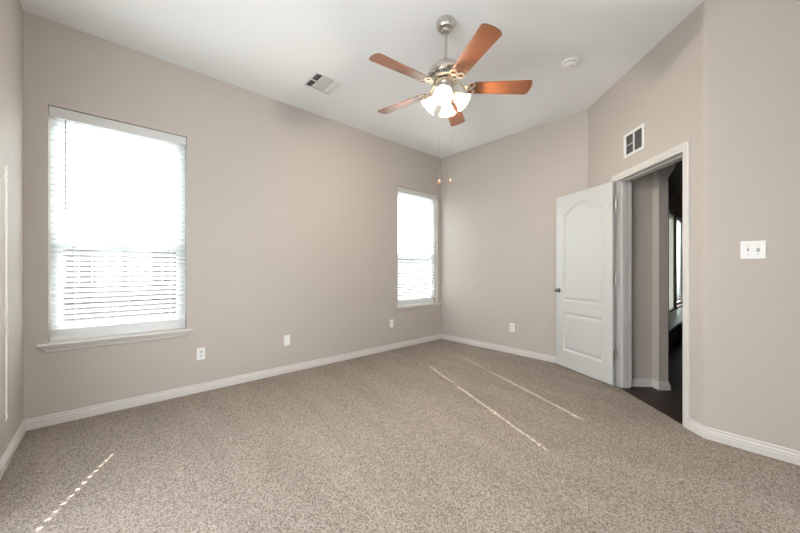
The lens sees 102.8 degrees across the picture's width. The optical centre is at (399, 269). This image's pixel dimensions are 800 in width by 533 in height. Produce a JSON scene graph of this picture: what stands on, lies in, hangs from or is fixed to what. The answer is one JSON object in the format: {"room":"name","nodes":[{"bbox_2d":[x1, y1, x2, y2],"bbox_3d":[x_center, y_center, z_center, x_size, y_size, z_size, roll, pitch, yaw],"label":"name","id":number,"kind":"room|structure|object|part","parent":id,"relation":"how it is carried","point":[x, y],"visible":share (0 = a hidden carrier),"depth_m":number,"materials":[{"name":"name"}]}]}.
{"room":"empty bedroom","nodes":[
{"label":"empty bedroom","id":0,"kind":"room"},
{"bbox_2d":[0,0,23,458],"bbox_3d":[-1.033,-0.385,0.299,0.160,3.270,5.760,0,0,-42],"label":"wall","id":1,"kind":"structure","parent":0,"point":[11,11],"depth_m":2.06,"materials":[{"name":"beige paint"}]},
{"bbox_2d":[0,420,25,478],"bbox_3d":[-0.982,1.159,0.372,0.014,0.083,5.400,0,0,-42],"label":"baseboard","id":2,"kind":"structure","parent":1,"relation":"attached to","point":[8,454],"depth_m":2.05,"materials":[{"name":"white paint"}]},
{"bbox_2d":[24,11,440,419],"bbox_3d":[-1.095,-0.385,4.014,5.123,3.270,0.160,0,0,-42],"label":"wall","id":3,"kind":"structure","parent":0,"point":[291,212],"depth_m":3.33,"materials":[{"name":"beige paint"}]},
{"bbox_2d":[37,116,192,352],"bbox_3d":[-2.411,-0.314,2.795,0.993,1.908,0.191,0,0,-42],"label":"window","id":4,"kind":"structure","parent":3,"relation":"in","point":[59,340],"depth_m":2.72,"materials":[{"name":"white plastic"}]},
{"bbox_3d":[-2.389,0.581,2.770,0.993,0.022,0.124,0,0,-42],"label":"sill","id":5,"kind":"part","parent":4,"relation":"part of","materials":[{"name":"grey paint"}]},
{"bbox_2d":[49,106,185,331],"bbox_3d":[-2.400,-0.389,2.787,0.889,1.753,0.078,0,0,-42],"label":"window blind","id":6,"kind":"object","parent":4,"relation":"attached to","point":[56,112],"visible":1,"depth_m":2.75,"materials":[{"name":"white plastic"}]},
{"bbox_3d":[-2.410,0.479,2.798,0.883,0.018,0.048,0,0,-42],"label":"rail","id":7,"kind":"part","parent":6,"relation":"part of","materials":[{"name":"white plastic"}]},
{"bbox_3d":[-2.168,-0.367,3.016,0.002,1.696,0.047,0,0,-42],"label":"ladder cord","id":8,"kind":"part","parent":6,"relation":"part of","materials":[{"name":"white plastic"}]},
{"bbox_3d":[-2.132,-0.653,2.985,0.024,1.070,0.014,0,0,-42],"label":"lift cord","id":9,"kind":"part","parent":6,"relation":"part of","materials":[{"name":"white fabric"}]},
{"bbox_3d":[-2.445,0.143,2.837,0.815,0.775,0.024,0,0,-42],"label":"sash","id":10,"kind":"part","parent":4,"relation":"part of","materials":[{"name":"white plastic"}]},
{"bbox_3d":[-2.463,-0.706,2.857,0.815,1.043,0.022,0,0,-42],"label":"sash","id":11,"kind":"part","parent":4,"relation":"part of","materials":[{"name":"white plastic"}]},
{"bbox_2d":[197,347,204,359],"bbox_3d":[-1.949,0.828,3.130,0.072,0.117,0.008,0,0,-42],"label":"wall outlet","id":12,"kind":"object","parent":3,"relation":"attached to","point":[200,351],"visible":1,"depth_m":3.13,"materials":[{"name":"white plastic"}]},
{"bbox_2d":[25,334,440,430],"bbox_3d":[-1.036,1.159,3.949,4.723,0.083,0.014,0,0,-42],"label":"baseboard","id":13,"kind":"structure","parent":3,"relation":"attached to","point":[75,414],"depth_m":3.08,"materials":[{"name":"grey paint"}]},
{"bbox_2d":[284,335,289,345],"bbox_3d":[-1.310,0.824,3.707,0.072,0.117,0.007,0,0,-42],"label":"wall plate","id":14,"kind":"object","parent":3,"relation":"attached to","point":[286,337],"visible":1,"depth_m":3.70,"materials":[{"name":"white plastic"}]},
{"bbox_2d":[395,192,440,310],"bbox_3d":[0.266,-0.314,5.208,1.011,1.908,0.191,0,0,-42],"label":"window","id":15,"kind":"structure","parent":3,"relation":"in","point":[428,302],"depth_m":5.29,"materials":[{"name":"white plastic"}]},
{"bbox_3d":[0.214,-0.706,5.270,0.833,1.043,0.022,0,0,-42],"label":"sash","id":16,"kind":"part","parent":15,"relation":"part of","materials":[{"name":"white plastic"}]},
{"bbox_3d":[0.232,0.143,5.250,0.833,0.775,0.024,0,0,-42],"label":"sash","id":17,"kind":"part","parent":15,"relation":"part of","materials":[{"name":"white glass"}]},
{"bbox_2d":[398,187,436,300],"bbox_3d":[0.277,-0.389,5.200,0.907,1.753,0.078,0,0,-42],"label":"window blind","id":18,"kind":"object","parent":15,"relation":"attached to","point":[423,201],"visible":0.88,"depth_m":5.20,"materials":[{"name":"white plastic"}]},
{"bbox_3d":[0.267,0.479,5.211,0.901,0.018,0.048,0,0,-42],"label":"rail","id":19,"kind":"part","parent":18,"relation":"part of","materials":[{"name":"white plastic"}]},
{"bbox_3d":[0.288,0.581,5.183,1.011,0.022,0.124,0,0,-42],"label":"sill","id":20,"kind":"part","parent":15,"relation":"part of","materials":[{"name":"grey paint"}]},
{"bbox_2d":[20,0,703,157],"bbox_3d":[4.233,-1.970,5.141,14.700,0.100,6.100,0,0,-42],"label":"ceiling","id":21,"kind":"structure","parent":0,"point":[268,48],"depth_m":2.73,"materials":[{"name":"white paint"}]},
{"bbox_2d":[303,71,343,95],"bbox_3d":[-0.796,-1.964,3.309,0.304,0.101,0.316,0,0,-42],"label":"ceiling vent","id":22,"kind":"object","parent":21,"relation":"in","point":[322,83],"visible":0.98,"depth_m":3.33,"materials":[{"name":"white metal"}]},
{"bbox_2d":[369,15,532,184],"bbox_3d":[0.317,-1.290,2.471,1.246,1.259,1.259,0,0,-42],"label":"ceiling fan","id":23,"kind":"object","parent":21,"relation":"hanging from","point":[444,74],"visible":1,"depth_m":2.41,"materials":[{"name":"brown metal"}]},
{"bbox_3d":[0.016,-1.405,2.241,0.493,0.006,0.144,0,13,-35],"label":"blade","id":24,"kind":"part","parent":23,"relation":"part of","materials":[{"name":"brown wood"}]},
{"bbox_3d":[0.024,-1.405,2.725,0.493,0.006,0.144,0,13,37],"label":"blade","id":25,"kind":"part","parent":23,"relation":"part of","materials":[{"name":"brown wood"}]},
{"bbox_3d":[0.224,-1.422,2.566,0.118,0.079,0.171,0,0,-42],"label":"blade arm","id":26,"kind":"part","parent":23,"relation":"part of","materials":[{"name":"silver metal"}]},
{"bbox_3d":[0.224,-1.289,2.505,0.130,0.143,0.142,0,0,-42],"label":"lamp shade","id":27,"kind":"part","parent":23,"relation":"part of","materials":[{"name":"white glass"}]},
{"bbox_3d":[0.223,-1.422,2.395,0.170,0.079,0.118,0,0,-42],"label":"blade arm","id":28,"kind":"part","parent":23,"relation":"part of","materials":[{"name":"silver metal"}]},
{"bbox_3d":[0.326,-1.289,2.349,0.142,0.143,0.130,0,0,-42],"label":"lamp shade","id":29,"kind":"part","parent":23,"relation":"part of","materials":[{"name":"white glass"}]},
{"bbox_3d":[0.329,-1.313,2.382,0.052,0.054,0.045,0,0,-42],"label":"bulb","id":30,"kind":"part","parent":23,"relation":"part of","materials":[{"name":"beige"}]},
{"bbox_2d":[431,68,459,87],"bbox_3d":[0.353,-1.476,2.478,0.226,0.037,0.226,0,0,-42],"label":"motor housing","id":31,"kind":"object","parent":23,"relation":"attached to","point":[440,74],"depth_m":2.41,"materials":[{"name":"silver metal"}]},
{"bbox_3d":[0.380,-1.289,2.606,0.142,0.143,0.130,0,0,-42],"label":"lamp shade","id":32,"kind":"part","parent":23,"relation":"part of","materials":[{"name":"white glass"}]},
{"bbox_3d":[0.486,-1.405,2.867,0.144,0.006,0.493,-14,-4,18],"label":"blade","id":33,"kind":"part","parent":23,"relation":"part of","materials":[{"name":"brown wood"}]},
{"bbox_3d":[0.389,-1.422,2.321,0.126,0.079,0.168,0,0,-42],"label":"blade arm","id":34,"kind":"part","parent":23,"relation":"part of","materials":[{"name":"silver metal"}]},
{"bbox_3d":[0.482,-1.289,2.450,0.130,0.143,0.142,0,0,-42],"label":"lamp shade","id":35,"kind":"part","parent":23,"relation":"part of","materials":[{"name":"white glass"}]},
{"bbox_3d":[0.512,-1.422,2.460,0.170,0.079,0.116,0,0,-18],"label":"blade arm","id":36,"kind":"part","parent":23,"relation":"part of","materials":[{"name":"silver metal"}]},
{"bbox_3d":[0.473,-1.405,2.084,0.144,0.006,0.493,14,-4,-17],"label":"blade","id":37,"kind":"part","parent":23,"relation":"part of","materials":[{"name":"brown wood"}]},
{"bbox_3d":[0.764,-1.405,2.471,0.493,0.006,0.144,0,-13,1],"label":"blade","id":38,"kind":"part","parent":23,"relation":"part of","materials":[{"name":"brown wood"}]},
{"bbox_2d":[561,57,578,69],"bbox_3d":[1.574,-1.895,2.960,0.152,0.050,0.152,0,0,-42],"label":"smoke detector","id":39,"kind":"object","parent":21,"relation":"attached to","point":[569,63],"visible":1,"depth_m":2.92,"materials":[{"name":"white plastic"}]},
{"bbox_2d":[0,336,799,532],"bbox_3d":[4.295,1.225,5.129,14.223,0.050,5.400,0,0,-42],"label":"floor","id":40,"kind":"structure","parent":0,"point":[440,435],"depth_m":1.99,"materials":[{"name":"carpet"}]},
{"bbox_2d":[668,306,682,348],"bbox_3d":[5.831,1.068,6.654,7.340,0.292,0.351,0,0,-42],"label":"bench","id":41,"kind":"object","parent":40,"relation":"on","point":[675,318],"visible":0.16,"depth_m":5.54,"materials":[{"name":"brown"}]},
{"bbox_3d":[5.831,0.936,6.654,7.340,0.028,0.351,0,0,-42],"label":"seat","id":42,"kind":"part","parent":41,"relation":"part of","materials":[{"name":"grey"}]},
{"bbox_3d":[5.951,1.085,6.543,7.230,0.230,0.008,0,0,-42],"label":"panel frame","id":43,"kind":"part","parent":41,"relation":"part of","materials":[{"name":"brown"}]},
{"bbox_3d":[5.825,1.082,6.660,7.300,0.264,0.334,0,0,-42],"label":"panel","id":44,"kind":"part","parent":41,"relation":"part of","materials":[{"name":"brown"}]},
{"bbox_2d":[441,109,587,355],"bbox_3d":[1.541,-0.385,4.721,0.140,3.270,2.318,0,0,-42],"label":"wall","id":45,"kind":"structure","parent":0,"point":[498,208],"depth_m":4.61,"materials":[{"name":"beige paint"}]},
{"bbox_2d":[441,334,555,362],"bbox_3d":[1.477,1.159,4.677,0.014,0.083,2.298,0,0,-42],"label":"baseboard","id":46,"kind":"structure","parent":45,"relation":"attached to","point":[535,355],"depth_m":4.65,"materials":[{"name":"grey paint"}]},
{"bbox_2d":[510,323,514,331],"bbox_3d":[1.597,0.829,4.549,0.008,0.117,0.072,0,0,-42],"label":"wall outlet","id":47,"kind":"object","parent":45,"relation":"attached to","point":[512,326],"visible":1,"depth_m":4.54,"materials":[{"name":"white plastic"}]},
{"bbox_2d":[588,7,697,421],"bbox_3d":[2.283,-0.380,3.086,0.140,3.280,1.520,0,0,3],"label":"wall","id":48,"kind":"structure","parent":0,"point":[660,92],"depth_m":2.71,"materials":[{"name":"beige paint"}]},
{"bbox_2d":[554,181,616,385],"bbox_3d":[2.065,0.145,3.642,0.149,2.082,0.813,0,0,-11],"label":"door","id":49,"kind":"structure","parent":48,"relation":"in","point":[586,279],"depth_m":3.58,"materials":[{"name":"grey paint"}]},
{"bbox_2d":[624,123,644,158],"bbox_3d":[2.257,-1.203,3.009,0.113,0.230,0.288,0,0,3],"label":"air vent","id":50,"kind":"object","parent":48,"relation":"in","point":[634,141],"visible":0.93,"depth_m":3.00,"materials":[{"name":"white metal"}]},
{"bbox_2d":[612,140,690,428],"bbox_3d":[2.272,0.123,2.865,0.174,2.181,0.951,0,0,3],"label":"door frame","id":51,"kind":"structure","parent":48,"relation":"attached to","point":[623,180],"depth_m":3.27,"materials":[{"name":"grey paint"}]},
{"bbox_3d":[2.350,0.117,2.861,0.017,2.167,0.951,0,0,3],"label":"casing","id":52,"kind":"part","parent":51,"relation":"part of","materials":[{"name":"grey paint"}]},
{"bbox_2d":[632,163,675,381],"bbox_3d":[3.185,-0.353,3.274,1.642,3.134,0.160,0,0,3],"label":"wall","id":53,"kind":"structure","parent":0,"point":[649,191],"depth_m":3.31,"materials":[{"name":"beige paint"}]},
{"bbox_2d":[631,378,670,389],"bbox_3d":[2.553,1.173,3.299,0.336,0.083,0.174,0,0,3],"label":"baseboard","id":54,"kind":"structure","parent":53,"relation":"attached to","point":[636,382],"depth_m":3.30,"materials":[{"name":"grey paint"}]},
{"bbox_2d":[668,188,682,312],"bbox_3d":[5.846,-0.385,7.040,9.360,3.270,0.160,0,0,-42],"label":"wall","id":55,"kind":"structure","parent":0,"point":[674,201],"depth_m":7.56,"materials":[{"name":"brown paint"}]},
{"bbox_2d":[668,206,682,312],"bbox_3d":[6.523,-0.210,7.529,2.340,2.260,0.020,0,0,-42],"label":"window trim","id":56,"kind":"structure","parent":55,"relation":"in","point":[669,208],"depth_m":7.43,"materials":[{"name":"grey wood"}]},
{"bbox_2d":[669,213,673,309],"bbox_3d":[6.021,-0.185,7.152,0.940,2.150,0.046,0,0,-42],"label":"roller shade","id":57,"kind":"object","parent":56,"relation":"attached to","point":[670,215],"visible":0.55,"depth_m":7.19,"materials":[{"name":"white fabric"}]},
{"bbox_2d":[677,217,682,302],"bbox_3d":[6.866,-0.218,7.910,1.174,2.098,0.078,0,0,-42],"label":"window blind","id":58,"kind":"object","parent":56,"relation":"attached to","point":[679,220],"visible":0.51,"depth_m":8.11,"materials":[{"name":"white plastic"}]},
{"bbox_2d":[677,254,678,303],"bbox_3d":[6.814,-0.185,7.968,1.180,2.170,0.060,0,0,-42],"label":"window","id":59,"kind":"structure","parent":55,"relation":"in","point":[677,254],"depth_m":8.33,"materials":[{"name":"grey glass"}]},
{"bbox_2d":[668,160,682,200],"bbox_3d":[6.491,-1.775,6.369,9.300,0.050,1.900,0,0,-42],"label":"ceiling","id":60,"kind":"structure","parent":0,"point":[675,180],"depth_m":6.29,"materials":[{"name":"brown paint"}]},
{"bbox_2d":[698,0,799,450],"bbox_3d":[2.880,-0.385,1.593,0.140,3.270,2.041,0,0,-42],"label":"wall","id":61,"kind":"structure","parent":0,"point":[749,50],"depth_m":2.11,"materials":[{"name":"beige paint"}]},
{"bbox_2d":[689,419,799,465],"bbox_3d":[2.836,1.159,1.589,0.096,0.083,2.094,0,0,-42],"label":"baseboard","id":62,"kind":"structure","parent":61,"relation":"attached to","point":[792,456],"depth_m":2.12,"materials":[{"name":"grey paint"}]},
{"bbox_2d":[740,240,765,258],"bbox_3d":[2.318,-0.127,2.098,0.019,0.119,0.115,0,0,-42],"label":"light switch","id":63,"kind":"object","parent":61,"relation":"attached to","point":[748,249],"visible":1,"depth_m":2.10,"materials":[{"name":"white plastic"}]},
{"label":"outside","id":64,"kind":"structure","parent":0,"visible":0},
{"bbox_3d":[-12.796,1.725,20.520,80.000,0.150,39.650,0,0,-42],"label":"ground","id":65,"kind":"structure","parent":64,"visible":0},
{"bbox_2d":[63,247,428,324],"bbox_3d":[-4.414,0.615,5.208,15.945,2.070,0.060,0,0,-42],"label":"wooden fence","id":66,"kind":"object","parent":65,"relation":"on","point":[401,275],"visible":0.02,"depth_m":5.18,"materials":[{"name":"grey wood"}]}
]}

